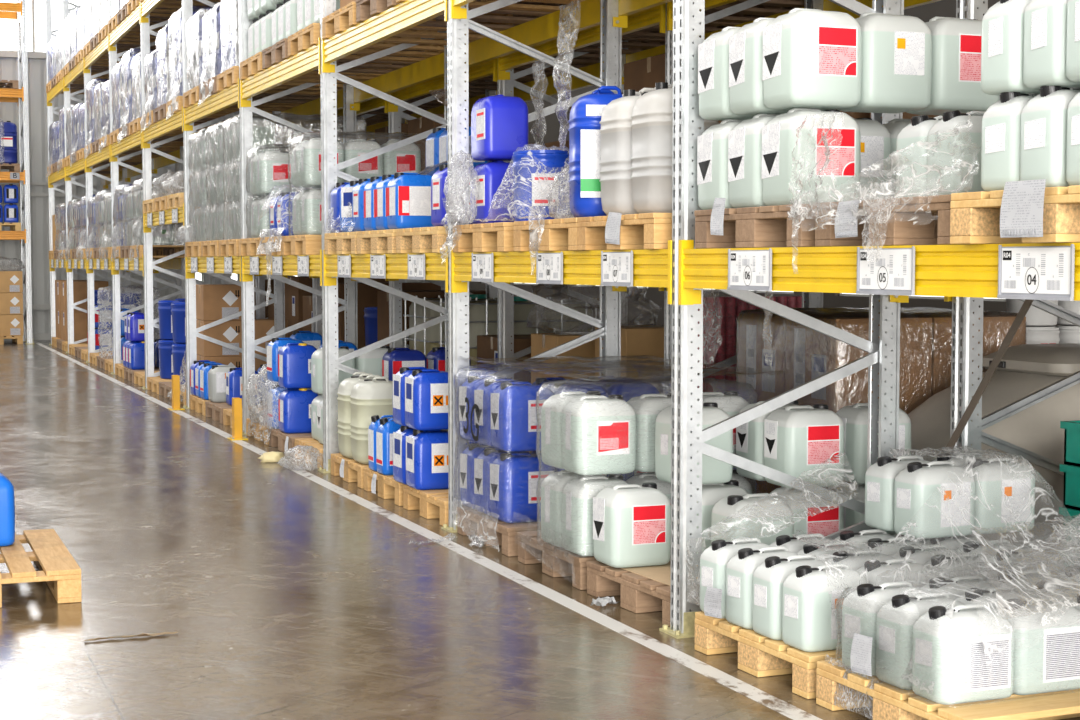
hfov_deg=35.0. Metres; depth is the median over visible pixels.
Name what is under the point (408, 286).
cardboard box
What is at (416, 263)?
tag
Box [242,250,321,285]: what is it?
beam
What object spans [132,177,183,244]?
film
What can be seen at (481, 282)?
window
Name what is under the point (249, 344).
frame
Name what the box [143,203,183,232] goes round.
beam
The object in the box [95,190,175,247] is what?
film
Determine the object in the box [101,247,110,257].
pallet
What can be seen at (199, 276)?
window
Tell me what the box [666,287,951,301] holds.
beam
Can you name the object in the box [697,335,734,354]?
pack
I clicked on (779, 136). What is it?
jerrycan
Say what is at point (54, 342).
pallet
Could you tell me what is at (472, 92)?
pallet
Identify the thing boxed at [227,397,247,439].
protector
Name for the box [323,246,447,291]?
beam
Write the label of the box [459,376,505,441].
jerrycan
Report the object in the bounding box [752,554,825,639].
jerrycan
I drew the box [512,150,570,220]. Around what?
drum
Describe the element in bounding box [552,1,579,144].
film
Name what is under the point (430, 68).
beam
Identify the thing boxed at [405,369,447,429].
jerrycan
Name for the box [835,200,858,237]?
sheet
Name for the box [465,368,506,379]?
jerrycan
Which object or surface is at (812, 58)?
jerrycan
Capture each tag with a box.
[74,259,76,268]
[80,259,83,268]
[89,259,92,268]
[96,259,99,268]
[104,258,107,269]
[115,258,118,269]
[124,258,128,269]
[134,258,138,270]
[147,213,151,225]
[159,210,164,224]
[172,209,177,222]
[191,257,197,272]
[207,257,213,272]
[224,257,231,273]
[250,256,258,273]
[272,256,281,274]
[297,255,308,275]
[337,255,350,276]
[370,254,385,278]
[407,254,424,279]
[471,253,493,281]
[536,252,562,283]
[601,250,632,286]
[727,248,771,290]
[856,246,914,295]
[997,244,1074,300]
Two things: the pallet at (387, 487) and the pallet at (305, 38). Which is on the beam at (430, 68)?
the pallet at (305, 38)
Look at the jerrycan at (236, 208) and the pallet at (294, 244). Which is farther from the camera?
the jerrycan at (236, 208)
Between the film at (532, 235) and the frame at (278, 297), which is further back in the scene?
the frame at (278, 297)
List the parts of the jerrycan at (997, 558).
handle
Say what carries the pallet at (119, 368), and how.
on the floor
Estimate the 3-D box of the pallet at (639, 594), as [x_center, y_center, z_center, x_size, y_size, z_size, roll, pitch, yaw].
[0.916,0.964,7.431,1.210,0.144,0.800,-1,4,-24]
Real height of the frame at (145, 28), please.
6.600 m
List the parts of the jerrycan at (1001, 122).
handle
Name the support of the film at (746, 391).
on the pallet at (565, 563)
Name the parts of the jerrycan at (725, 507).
handle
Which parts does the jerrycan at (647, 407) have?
handle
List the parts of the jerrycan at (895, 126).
handle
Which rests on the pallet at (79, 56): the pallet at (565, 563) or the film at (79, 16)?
the film at (79, 16)
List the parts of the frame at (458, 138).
plate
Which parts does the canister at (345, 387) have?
handle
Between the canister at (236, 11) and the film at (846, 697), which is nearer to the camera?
the film at (846, 697)
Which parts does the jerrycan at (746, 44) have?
handle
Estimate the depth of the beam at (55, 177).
28.85 m
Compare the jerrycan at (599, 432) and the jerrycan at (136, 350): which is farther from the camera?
the jerrycan at (136, 350)
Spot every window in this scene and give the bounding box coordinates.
[0,0,82,51]
[194,272,202,295]
[231,274,236,279]
[481,282,537,284]
[573,285,647,288]
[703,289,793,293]
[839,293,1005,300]
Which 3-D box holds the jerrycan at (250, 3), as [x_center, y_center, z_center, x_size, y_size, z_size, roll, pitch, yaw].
[-2.255,-2.987,14.152,0.288,0.344,0.248,-1,4,-23]
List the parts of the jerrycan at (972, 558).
handle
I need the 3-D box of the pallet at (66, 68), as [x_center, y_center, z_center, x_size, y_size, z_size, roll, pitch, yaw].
[-6.871,-4.554,27.048,1.205,0.144,0.800,-1,4,-21]
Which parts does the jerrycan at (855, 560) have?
handle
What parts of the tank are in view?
lid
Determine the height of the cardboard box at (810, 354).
1.041 m
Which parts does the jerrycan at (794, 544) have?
handle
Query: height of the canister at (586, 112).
0.591 m
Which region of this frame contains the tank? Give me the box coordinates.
[908,343,1079,555]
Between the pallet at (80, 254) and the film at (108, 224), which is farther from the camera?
the pallet at (80, 254)
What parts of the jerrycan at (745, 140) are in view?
handle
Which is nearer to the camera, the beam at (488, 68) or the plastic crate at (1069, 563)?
the plastic crate at (1069, 563)
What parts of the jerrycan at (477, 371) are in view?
handle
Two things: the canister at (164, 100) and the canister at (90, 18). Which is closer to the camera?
the canister at (164, 100)
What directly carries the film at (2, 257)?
on the cardboard box at (10, 281)
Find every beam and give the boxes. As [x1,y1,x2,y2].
[0,1,21,15]
[0,11,16,22]
[0,87,23,100]
[0,97,17,102]
[0,170,24,183]
[0,180,19,186]
[0,229,25,242]
[47,79,63,105]
[48,167,64,187]
[49,259,65,270]
[63,57,83,90]
[65,155,84,180]
[66,258,86,272]
[84,33,108,72]
[85,143,109,171]
[87,258,111,274]
[103,171,121,188]
[109,2,139,50]
[110,129,141,161]
[112,255,143,275]
[125,163,141,181]
[140,0,163,22]
[142,106,182,147]
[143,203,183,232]
[151,149,179,173]
[153,258,180,272]
[183,78,238,130]
[185,256,240,281]
[240,37,319,106]
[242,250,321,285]
[278,90,356,129]
[311,97,387,130]
[322,0,446,72]
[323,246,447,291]
[340,121,387,141]
[350,53,446,110]
[387,58,496,111]
[405,94,487,123]
[450,0,474,18]
[451,240,671,303]
[464,0,603,66]
[496,62,603,101]
[497,3,665,79]
[612,286,879,300]
[613,0,672,28]
[622,6,811,84]
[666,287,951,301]
[667,0,737,30]
[678,240,1079,304]
[823,0,940,18]
[890,295,908,302]
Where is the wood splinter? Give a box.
[84,632,177,640]
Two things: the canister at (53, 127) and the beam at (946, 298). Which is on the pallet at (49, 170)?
the canister at (53, 127)
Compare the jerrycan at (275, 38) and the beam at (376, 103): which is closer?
the jerrycan at (275, 38)
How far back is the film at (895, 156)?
5.16 m
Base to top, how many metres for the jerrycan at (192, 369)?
0.344 m
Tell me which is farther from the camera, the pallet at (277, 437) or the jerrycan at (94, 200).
the jerrycan at (94, 200)
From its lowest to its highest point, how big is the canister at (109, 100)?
0.721 m
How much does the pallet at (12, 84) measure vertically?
0.144 m
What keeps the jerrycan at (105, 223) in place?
on the pallet at (96, 251)
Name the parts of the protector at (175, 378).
guard plate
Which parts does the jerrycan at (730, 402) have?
handle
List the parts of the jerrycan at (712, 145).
handle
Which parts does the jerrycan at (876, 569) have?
handle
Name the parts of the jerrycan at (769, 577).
handle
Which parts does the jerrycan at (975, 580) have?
handle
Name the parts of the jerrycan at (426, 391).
handle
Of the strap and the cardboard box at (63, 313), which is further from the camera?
the cardboard box at (63, 313)
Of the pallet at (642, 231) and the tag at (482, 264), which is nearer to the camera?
the pallet at (642, 231)
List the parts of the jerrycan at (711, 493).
handle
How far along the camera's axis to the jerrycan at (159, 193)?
19.85 m
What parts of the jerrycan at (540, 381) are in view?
handle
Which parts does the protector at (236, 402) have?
guard plate, plate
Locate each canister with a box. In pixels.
[0,121,17,164]
[50,44,52,77]
[52,41,57,76]
[52,127,53,163]
[53,125,58,162]
[57,127,59,159]
[60,26,62,69]
[62,114,64,158]
[67,21,70,60]
[69,15,76,56]
[70,111,71,152]
[71,107,79,151]
[73,17,76,53]
[74,109,78,151]
[76,11,82,52]
[77,107,83,149]
[80,12,82,48]
[81,109,84,147]
[88,0,91,40]
[89,87,93,143]
[91,0,95,37]
[92,81,102,140]
[95,0,99,30]
[98,0,103,29]
[98,89,101,137]
[100,84,108,137]
[103,0,107,24]
[106,87,109,134]
[108,100,109,122]
[115,70,120,127]
[119,67,125,126]
[124,58,130,122]
[128,52,140,121]
[134,60,140,118]
[139,56,155,115]
[148,58,154,111]
[153,54,160,108]
[160,34,167,103]
[165,30,174,101]
[173,18,181,97]
[179,10,200,95]
[192,20,199,87]
[197,13,214,83]
[207,14,216,77]
[215,8,226,75]
[225,0,235,69]
[233,0,252,65]
[337,372,372,458]
[350,375,392,463]
[568,86,622,217]
[599,88,654,214]
[631,82,718,213]
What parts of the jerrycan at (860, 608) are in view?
handle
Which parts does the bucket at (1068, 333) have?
lid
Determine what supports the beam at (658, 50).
attached to the frame at (812, 299)
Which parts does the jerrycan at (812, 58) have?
handle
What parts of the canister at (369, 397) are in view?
handle, handle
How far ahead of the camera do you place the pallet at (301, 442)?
12.41 m
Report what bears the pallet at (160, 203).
on the beam
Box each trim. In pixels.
[0,50,77,279]
[0,182,96,340]
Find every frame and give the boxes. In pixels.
[17,0,34,343]
[45,0,107,344]
[62,0,129,352]
[83,0,157,362]
[108,0,184,373]
[129,163,176,328]
[140,2,230,388]
[156,172,209,307]
[176,162,239,298]
[182,0,284,408]
[212,273,255,283]
[238,0,357,434]
[256,137,296,318]
[312,114,406,335]
[318,0,447,472]
[388,81,497,347]
[441,0,621,532]
[497,40,627,379]
[659,0,903,638]
[664,0,822,376]
[950,0,1079,548]
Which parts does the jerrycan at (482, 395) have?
handle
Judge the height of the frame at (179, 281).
6.600 m
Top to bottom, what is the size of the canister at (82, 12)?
0.660 m
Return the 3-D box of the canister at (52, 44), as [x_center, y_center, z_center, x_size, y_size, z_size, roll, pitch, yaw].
[-8.277,-5.138,29.678,0.389,0.721,0.392,-1,4,-21]
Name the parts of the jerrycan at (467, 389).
handle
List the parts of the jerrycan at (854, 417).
handle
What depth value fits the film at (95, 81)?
24.36 m
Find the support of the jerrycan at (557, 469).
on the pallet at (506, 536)
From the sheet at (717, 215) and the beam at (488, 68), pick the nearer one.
the sheet at (717, 215)
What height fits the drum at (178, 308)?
0.437 m
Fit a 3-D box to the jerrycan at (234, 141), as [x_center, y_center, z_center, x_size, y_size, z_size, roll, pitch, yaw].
[-2.522,-1.916,14.935,0.288,0.344,0.247,-1,4,-21]
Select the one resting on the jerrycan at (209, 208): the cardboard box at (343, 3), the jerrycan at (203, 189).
the jerrycan at (203, 189)
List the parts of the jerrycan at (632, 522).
handle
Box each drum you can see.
[158,300,184,339]
[158,339,174,378]
[171,302,196,342]
[172,343,185,384]
[364,307,377,345]
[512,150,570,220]
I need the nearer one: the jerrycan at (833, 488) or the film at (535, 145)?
the jerrycan at (833, 488)
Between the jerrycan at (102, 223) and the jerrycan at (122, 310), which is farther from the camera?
the jerrycan at (102, 223)
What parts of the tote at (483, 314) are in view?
lid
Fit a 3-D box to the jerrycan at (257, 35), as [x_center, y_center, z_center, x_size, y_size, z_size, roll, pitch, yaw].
[-2.163,-2.628,13.940,0.288,0.344,0.247,-1,3,-21]
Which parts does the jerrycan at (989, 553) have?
handle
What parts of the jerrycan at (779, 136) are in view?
handle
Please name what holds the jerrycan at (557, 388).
on the jerrycan at (557, 469)
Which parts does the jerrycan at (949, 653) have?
handle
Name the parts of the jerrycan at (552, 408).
handle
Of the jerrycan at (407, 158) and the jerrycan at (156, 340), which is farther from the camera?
the jerrycan at (156, 340)
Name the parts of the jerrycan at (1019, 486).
handle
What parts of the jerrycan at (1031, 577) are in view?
handle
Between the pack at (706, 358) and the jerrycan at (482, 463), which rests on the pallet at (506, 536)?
the jerrycan at (482, 463)
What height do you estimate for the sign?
0.120 m
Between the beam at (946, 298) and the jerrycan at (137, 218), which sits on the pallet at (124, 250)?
the jerrycan at (137, 218)
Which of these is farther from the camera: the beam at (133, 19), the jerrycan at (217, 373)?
the beam at (133, 19)
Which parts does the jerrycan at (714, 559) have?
handle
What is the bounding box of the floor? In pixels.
[0,338,1079,719]
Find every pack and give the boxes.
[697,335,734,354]
[697,373,734,391]
[698,297,734,316]
[698,316,734,335]
[698,354,734,373]
[728,296,775,315]
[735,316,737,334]
[769,296,804,307]
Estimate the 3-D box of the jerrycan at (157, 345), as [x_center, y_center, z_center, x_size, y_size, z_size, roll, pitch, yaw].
[-4.647,-0.080,21.403,0.287,0.344,0.247,-1,4,-21]
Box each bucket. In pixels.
[1006,299,1057,325]
[1026,326,1059,343]
[1055,325,1079,343]
[1057,300,1079,324]
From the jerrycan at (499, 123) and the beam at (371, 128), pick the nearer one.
the jerrycan at (499, 123)
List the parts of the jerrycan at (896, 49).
handle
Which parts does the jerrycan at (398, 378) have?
handle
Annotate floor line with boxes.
[33,341,821,719]
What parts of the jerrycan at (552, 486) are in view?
handle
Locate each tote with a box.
[403,294,550,355]
[438,296,596,367]
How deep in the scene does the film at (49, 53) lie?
29.46 m
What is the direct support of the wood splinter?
on the floor
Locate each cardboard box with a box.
[0,271,22,292]
[0,293,22,313]
[0,314,23,335]
[52,214,58,250]
[55,280,60,309]
[55,309,60,338]
[60,280,97,310]
[61,310,65,340]
[66,281,108,311]
[66,311,87,342]
[196,284,241,320]
[196,320,241,356]
[197,355,241,367]
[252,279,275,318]
[252,319,287,354]
[255,355,266,370]
[267,297,275,318]
[285,276,343,337]
[303,296,321,331]
[335,283,388,348]
[340,0,355,8]
[368,278,388,282]
[375,123,407,145]
[377,290,447,347]
[386,282,440,290]
[408,114,470,170]
[433,290,487,296]
[477,334,530,382]
[528,140,568,150]
[531,333,594,382]
[595,325,663,377]
[624,53,664,91]
[738,312,868,493]
[785,315,931,482]
[836,109,869,118]
[843,312,951,313]
[870,112,941,118]
[900,314,1025,395]
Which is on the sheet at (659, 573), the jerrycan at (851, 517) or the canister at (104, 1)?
the jerrycan at (851, 517)
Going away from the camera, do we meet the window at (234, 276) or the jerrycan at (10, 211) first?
the jerrycan at (10, 211)
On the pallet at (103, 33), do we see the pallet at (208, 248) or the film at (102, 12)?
the film at (102, 12)
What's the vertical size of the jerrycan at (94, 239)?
0.343 m
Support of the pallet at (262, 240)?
on the beam
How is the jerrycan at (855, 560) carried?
on the pallet at (759, 655)
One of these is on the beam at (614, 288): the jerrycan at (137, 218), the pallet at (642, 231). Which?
the pallet at (642, 231)
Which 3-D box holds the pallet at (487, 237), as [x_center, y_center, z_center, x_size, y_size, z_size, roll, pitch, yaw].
[0.237,-0.636,8.977,1.205,0.144,0.800,-1,4,-21]
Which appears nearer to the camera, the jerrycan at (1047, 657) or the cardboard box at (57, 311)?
the jerrycan at (1047, 657)
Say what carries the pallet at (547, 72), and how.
on the beam at (488, 68)
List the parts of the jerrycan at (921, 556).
handle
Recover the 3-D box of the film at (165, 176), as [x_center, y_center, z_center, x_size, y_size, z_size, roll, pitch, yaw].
[-4.034,-1.958,19.214,0.600,0.326,0.846,-1,4,-21]
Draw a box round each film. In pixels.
[0,119,4,162]
[0,257,23,270]
[47,37,57,81]
[49,121,58,164]
[53,34,60,77]
[54,121,61,161]
[55,203,79,249]
[58,18,69,71]
[59,108,72,159]
[59,233,65,260]
[60,204,75,249]
[64,12,76,64]
[65,229,73,259]
[66,104,77,156]
[67,198,99,249]
[70,8,82,58]
[72,103,83,152]
[73,200,85,248]
[76,227,85,259]
[77,5,82,51]
[78,104,83,149]
[80,194,110,248]
[85,0,91,43]
[86,78,108,144]
[86,227,95,257]
[87,195,108,247]
[92,0,99,36]
[94,81,107,141]
[94,290,111,306]
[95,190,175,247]
[98,285,159,357]
[99,224,110,258]
[101,0,106,27]
[102,80,108,135]
[103,190,180,246]
[110,0,117,17]
[111,61,125,130]
[111,222,122,261]
[111,293,141,312]
[113,183,183,246]
[117,108,128,139]
[121,48,155,125]
[122,184,183,245]
[129,218,142,260]
[131,50,153,120]
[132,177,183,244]
[140,97,152,129]
[144,49,160,113]
[152,170,183,197]
[155,23,172,106]
[163,171,183,194]
[166,79,180,118]
[168,6,211,99]
[168,361,185,400]
[178,225,195,241]
[186,8,217,90]
[188,127,313,241]
[198,56,215,104]
[201,2,225,82]
[205,121,339,240]
[220,0,235,72]
[222,112,366,239]
[246,144,334,237]
[246,364,277,424]
[248,403,270,443]
[256,229,281,253]
[258,184,306,232]
[262,380,311,428]
[266,243,271,303]
[288,131,426,235]
[326,185,352,232]
[416,160,447,174]
[429,89,446,106]
[440,173,470,261]
[444,152,478,223]
[452,498,498,551]
[454,362,670,504]
[471,355,781,380]
[476,144,571,221]
[526,284,661,334]
[529,206,544,256]
[530,59,546,148]
[536,376,757,539]
[547,166,574,218]
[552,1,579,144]
[686,537,705,604]
[697,289,721,361]
[702,454,856,540]
[736,307,1026,380]
[762,294,771,364]
[787,176,940,230]
[788,113,843,218]
[791,209,798,271]
[794,445,1079,610]
[827,655,872,717]
[835,568,1064,663]
[841,122,972,201]
[862,196,899,261]
[878,517,1079,692]
[971,516,1079,617]
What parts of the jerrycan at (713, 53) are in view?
handle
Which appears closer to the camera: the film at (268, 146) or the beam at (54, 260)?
the film at (268, 146)
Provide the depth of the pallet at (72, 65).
26.06 m
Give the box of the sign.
[10,172,19,178]
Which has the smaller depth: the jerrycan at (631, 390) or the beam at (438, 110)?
the jerrycan at (631, 390)
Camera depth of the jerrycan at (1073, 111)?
4.43 m
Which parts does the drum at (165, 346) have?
lid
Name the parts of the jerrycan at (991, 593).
handle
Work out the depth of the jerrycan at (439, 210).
9.44 m
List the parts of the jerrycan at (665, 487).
handle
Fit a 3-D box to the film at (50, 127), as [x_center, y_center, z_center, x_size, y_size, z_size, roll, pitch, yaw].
[-8.018,-3.735,29.658,0.882,0.761,0.810,-1,4,-21]
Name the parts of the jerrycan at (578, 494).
handle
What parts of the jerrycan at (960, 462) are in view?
handle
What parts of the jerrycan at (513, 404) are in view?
handle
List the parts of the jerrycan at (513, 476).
handle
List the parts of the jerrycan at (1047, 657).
handle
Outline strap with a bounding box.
[942,299,1033,453]
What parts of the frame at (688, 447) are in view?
plate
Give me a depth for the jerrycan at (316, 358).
12.57 m
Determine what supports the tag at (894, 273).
attached to the beam at (965, 270)
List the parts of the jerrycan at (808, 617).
handle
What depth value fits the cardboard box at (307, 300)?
18.35 m
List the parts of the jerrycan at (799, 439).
handle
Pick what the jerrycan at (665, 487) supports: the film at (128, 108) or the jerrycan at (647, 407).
the jerrycan at (647, 407)
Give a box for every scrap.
[258,451,284,462]
[278,445,322,470]
[409,534,453,543]
[469,535,482,546]
[590,596,618,606]
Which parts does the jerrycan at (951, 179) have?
handle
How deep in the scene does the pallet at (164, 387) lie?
18.44 m
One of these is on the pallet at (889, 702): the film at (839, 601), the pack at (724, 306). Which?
the film at (839, 601)
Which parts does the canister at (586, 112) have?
handle, handle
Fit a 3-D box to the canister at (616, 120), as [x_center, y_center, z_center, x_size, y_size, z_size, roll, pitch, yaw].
[0.442,-0.899,7.456,0.325,0.552,0.325,-1,4,-22]
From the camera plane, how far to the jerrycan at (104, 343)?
25.29 m
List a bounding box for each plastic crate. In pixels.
[1058,551,1079,566]
[1059,507,1079,552]
[1060,420,1079,466]
[1060,464,1079,509]
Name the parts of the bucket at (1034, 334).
lid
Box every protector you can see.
[168,375,184,409]
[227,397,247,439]
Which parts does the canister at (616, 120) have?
handle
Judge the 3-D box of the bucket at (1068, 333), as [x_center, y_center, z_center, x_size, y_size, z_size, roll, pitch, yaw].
[3.005,-0.033,9.550,0.288,0.317,0.288,-1,4,-21]
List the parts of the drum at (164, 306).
lid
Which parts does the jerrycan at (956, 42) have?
handle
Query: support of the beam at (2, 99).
attached to the frame at (25, 219)
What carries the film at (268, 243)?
hanging from the film at (262, 233)
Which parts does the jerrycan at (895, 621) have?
handle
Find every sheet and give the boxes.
[285,436,288,453]
[340,459,344,477]
[371,474,376,493]
[605,212,621,244]
[621,556,697,585]
[704,586,721,618]
[710,198,725,234]
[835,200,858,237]
[850,633,871,675]
[1000,179,1045,237]
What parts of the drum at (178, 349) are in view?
lid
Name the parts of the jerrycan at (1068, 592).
handle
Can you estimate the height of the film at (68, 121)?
0.807 m
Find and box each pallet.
[0,80,18,88]
[0,163,19,171]
[0,223,20,230]
[0,336,22,344]
[0,529,81,607]
[46,80,83,93]
[47,165,110,175]
[49,251,53,258]
[51,75,93,89]
[52,162,110,173]
[52,337,59,346]
[54,250,58,258]
[56,70,101,84]
[56,339,64,349]
[58,159,121,170]
[59,250,65,258]
[62,341,87,350]
[63,63,108,78]
[64,155,134,167]
[66,249,71,258]
[68,56,120,72]
[69,344,87,355]
[70,152,141,164]
[71,249,77,258]
[75,49,127,66]
[75,347,87,358]
[76,148,141,161]
[78,249,85,258]
[81,349,112,360]
[83,41,160,58]
[84,144,160,157]
[86,248,160,258]
[89,352,112,365]
[90,33,160,51]
[91,139,172,154]
[93,248,100,257]
[96,356,112,368]
[98,24,162,45]
[100,135,179,150]
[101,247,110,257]
[105,359,112,371]
[108,14,168,35]
[110,129,182,145]
[111,246,162,257]
[115,363,155,377]
[117,4,171,26]
[118,123,196,141]
[120,246,174,257]
[124,367,159,382]
[127,0,212,16]
[129,118,196,136]
[130,245,184,257]
[134,371,159,385]
[140,0,225,5]
[141,110,210,129]
[142,199,156,213]
[147,377,171,393]
[153,103,239,124]
[154,196,196,210]
[159,382,185,399]
[166,96,271,117]
[167,192,199,208]
[180,387,186,405]
[183,86,301,110]
[185,241,200,256]
[189,395,209,415]
[198,76,320,103]
[201,240,218,256]
[205,400,267,423]
[216,66,358,94]
[219,239,238,255]
[223,407,267,431]
[239,238,258,255]
[240,52,391,83]
[246,418,272,444]
[258,236,280,255]
[262,38,424,73]
[268,428,311,455]
[281,235,321,254]
[283,139,298,143]
[288,23,468,61]
[295,438,339,468]
[322,2,512,44]
[324,232,356,254]
[331,453,368,488]
[356,0,562,29]
[357,114,387,122]
[357,229,401,253]
[364,101,437,114]
[364,467,403,505]
[396,0,584,11]
[396,226,447,252]
[403,484,448,525]
[405,99,442,107]
[414,85,487,99]
[453,222,525,251]
[457,506,540,556]
[469,70,543,89]
[483,58,585,79]
[513,217,588,250]
[517,531,596,589]
[520,41,640,68]
[574,31,664,53]
[577,213,671,249]
[586,561,701,626]
[622,5,756,38]
[694,204,937,248]
[695,611,841,698]
[705,0,807,22]
[815,194,962,246]
[816,658,1079,719]
[950,185,1079,243]
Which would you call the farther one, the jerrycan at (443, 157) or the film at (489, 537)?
the jerrycan at (443, 157)
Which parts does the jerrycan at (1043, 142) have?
handle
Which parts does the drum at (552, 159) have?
lid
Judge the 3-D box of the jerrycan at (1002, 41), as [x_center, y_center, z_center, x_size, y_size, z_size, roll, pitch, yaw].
[1.381,-0.881,4.766,0.275,0.281,0.181,-1,4,-21]
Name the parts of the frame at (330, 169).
plate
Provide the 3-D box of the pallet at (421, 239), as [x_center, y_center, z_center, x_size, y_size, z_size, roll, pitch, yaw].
[-0.144,-0.693,9.964,1.206,0.144,0.800,-1,4,-21]
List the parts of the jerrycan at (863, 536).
handle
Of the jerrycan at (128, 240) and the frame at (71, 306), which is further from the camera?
the frame at (71, 306)
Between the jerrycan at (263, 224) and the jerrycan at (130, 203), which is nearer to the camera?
the jerrycan at (263, 224)
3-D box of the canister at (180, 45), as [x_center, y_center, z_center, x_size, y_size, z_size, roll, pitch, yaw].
[-3.439,-3.095,17.342,0.389,0.890,0.392,-1,4,-21]
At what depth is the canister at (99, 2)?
23.21 m
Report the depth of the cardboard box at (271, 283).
20.57 m
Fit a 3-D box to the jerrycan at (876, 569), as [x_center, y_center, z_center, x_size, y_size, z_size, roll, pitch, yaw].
[1.238,0.834,5.990,0.275,0.281,0.181,-1,4,-24]
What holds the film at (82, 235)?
on the pallet at (80, 254)
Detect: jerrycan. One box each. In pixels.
[0,185,1,202]
[0,204,2,222]
[0,473,14,546]
[3,184,17,203]
[3,203,18,222]
[72,231,73,247]
[78,207,79,226]
[78,231,80,248]
[91,200,94,220]
[93,224,97,247]
[94,304,112,327]
[95,328,112,350]
[98,198,103,219]
[99,223,102,247]
[101,198,105,222]
[101,223,105,246]
[103,197,108,221]
[103,222,108,244]
[107,196,110,221]
[109,200,110,220]
[109,226,111,246]
[117,220,122,245]
[119,192,124,219]
[120,225,122,245]
[120,309,137,335]
[121,336,127,359]
[122,191,129,218]
[122,219,129,245]
[123,340,130,366]
[124,312,139,339]
[125,341,134,367]
[126,190,131,217]
[126,218,131,245]
[128,313,153,340]
[128,341,154,369]
[129,189,134,217]
[129,218,135,245]
[132,189,138,216]
[132,217,138,244]
[136,187,142,216]
[137,217,142,244]
[139,190,142,215]
[140,220,142,244]
[152,186,172,198]
[152,224,173,244]
[154,339,162,365]
[155,340,158,367]
[190,360,216,395]
[192,136,204,171]
[193,171,204,206]
[193,207,203,241]
[195,362,220,397]
[197,135,208,169]
[197,170,210,205]
[197,206,208,240]
[200,363,223,399]
[201,132,216,168]
[201,169,217,204]
[202,205,215,240]
[208,129,220,166]
[208,365,236,401]
[209,167,222,203]
[210,204,221,240]
[213,127,226,165]
[214,165,227,202]
[214,203,226,239]
[219,125,232,163]
[219,164,235,201]
[219,202,234,239]
[226,122,239,161]
[226,368,259,405]
[227,162,239,200]
[228,201,239,238]
[232,122,239,159]
[233,162,239,199]
[233,202,240,238]
[238,118,274,157]
[238,165,264,198]
[239,199,256,237]
[247,0,258,19]
[248,19,258,56]
[250,153,273,194]
[251,197,264,237]
[254,0,265,15]
[254,15,265,53]
[256,151,295,193]
[257,196,273,237]
[257,364,278,400]
[261,0,275,11]
[261,10,273,49]
[267,338,303,381]
[268,385,288,428]
[270,193,281,236]
[271,0,282,4]
[272,4,282,44]
[277,192,298,235]
[278,0,289,40]
[278,343,316,387]
[278,388,318,433]
[286,0,297,37]
[290,331,321,348]
[292,140,320,187]
[292,189,310,234]
[297,0,304,30]
[300,138,343,185]
[301,188,321,234]
[305,0,313,26]
[311,346,354,393]
[311,394,336,439]
[314,0,339,22]
[317,400,336,443]
[318,340,357,351]
[330,182,349,232]
[340,181,358,231]
[342,139,382,181]
[352,179,369,231]
[355,346,389,375]
[364,177,381,230]
[368,415,392,471]
[375,175,393,229]
[376,418,401,474]
[381,140,420,174]
[382,348,426,380]
[387,173,435,228]
[393,367,425,425]
[393,425,413,484]
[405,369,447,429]
[405,429,448,489]
[426,128,445,175]
[426,347,470,371]
[431,164,474,225]
[439,125,487,166]
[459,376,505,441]
[460,443,494,508]
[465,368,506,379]
[470,160,514,223]
[471,94,527,160]
[474,379,522,446]
[474,448,530,515]
[490,452,555,522]
[491,382,554,451]
[532,377,569,387]
[541,391,600,468]
[541,470,602,547]
[549,382,608,396]
[555,467,607,476]
[562,395,635,474]
[562,474,628,555]
[587,376,613,384]
[593,482,670,567]
[601,383,659,401]
[608,470,654,480]
[626,473,670,503]
[627,393,670,471]
[655,402,732,483]
[696,480,748,553]
[697,119,742,209]
[697,391,748,467]
[698,26,754,120]
[700,538,770,617]
[711,493,793,544]
[726,546,797,628]
[728,114,779,207]
[729,17,788,114]
[731,469,751,493]
[736,400,798,480]
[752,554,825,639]
[762,8,861,110]
[762,108,860,205]
[764,404,843,487]
[769,487,843,535]
[769,533,833,552]
[781,482,844,491]
[782,563,869,651]
[796,541,862,561]
[826,549,894,570]
[834,529,894,547]
[835,483,864,527]
[836,403,910,483]
[837,12,931,112]
[842,581,925,675]
[852,117,890,199]
[856,558,935,588]
[861,537,924,556]
[865,455,929,530]
[876,592,963,689]
[882,118,910,197]
[892,544,959,564]
[894,461,974,538]
[894,533,929,542]
[896,115,942,197]
[907,17,999,114]
[912,603,1013,704]
[920,575,996,598]
[923,533,986,550]
[923,553,1001,578]
[927,110,985,195]
[934,452,988,466]
[955,585,1034,610]
[956,539,1021,558]
[962,457,1034,533]
[981,0,1039,94]
[981,92,1039,191]
[988,547,1065,574]
[990,569,1063,591]
[995,596,1079,694]
[1020,85,1079,186]
[1023,0,1079,88]
[1029,579,1079,601]
[1056,565,1079,579]
[1066,0,1079,81]
[1066,92,1079,185]
[1070,593,1079,609]
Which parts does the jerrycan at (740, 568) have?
handle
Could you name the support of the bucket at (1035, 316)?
on the bucket
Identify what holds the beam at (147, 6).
attached to the frame at (278, 297)
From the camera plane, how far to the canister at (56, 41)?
29.17 m
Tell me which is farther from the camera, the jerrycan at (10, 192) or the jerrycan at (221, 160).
the jerrycan at (10, 192)
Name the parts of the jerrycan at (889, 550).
handle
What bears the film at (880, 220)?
hanging from the film at (837, 193)
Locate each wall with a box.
[0,57,444,337]
[469,0,1056,330]
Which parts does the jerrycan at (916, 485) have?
handle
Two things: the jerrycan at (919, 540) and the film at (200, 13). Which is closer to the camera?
the jerrycan at (919, 540)
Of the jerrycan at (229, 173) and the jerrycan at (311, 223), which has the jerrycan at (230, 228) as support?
the jerrycan at (229, 173)
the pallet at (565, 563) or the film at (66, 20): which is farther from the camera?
the film at (66, 20)
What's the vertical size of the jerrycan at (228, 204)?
0.344 m
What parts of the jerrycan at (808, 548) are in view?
handle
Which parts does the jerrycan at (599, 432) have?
handle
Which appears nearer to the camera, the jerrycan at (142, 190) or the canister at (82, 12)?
the jerrycan at (142, 190)
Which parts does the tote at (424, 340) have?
tank, lid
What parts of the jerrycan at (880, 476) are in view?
handle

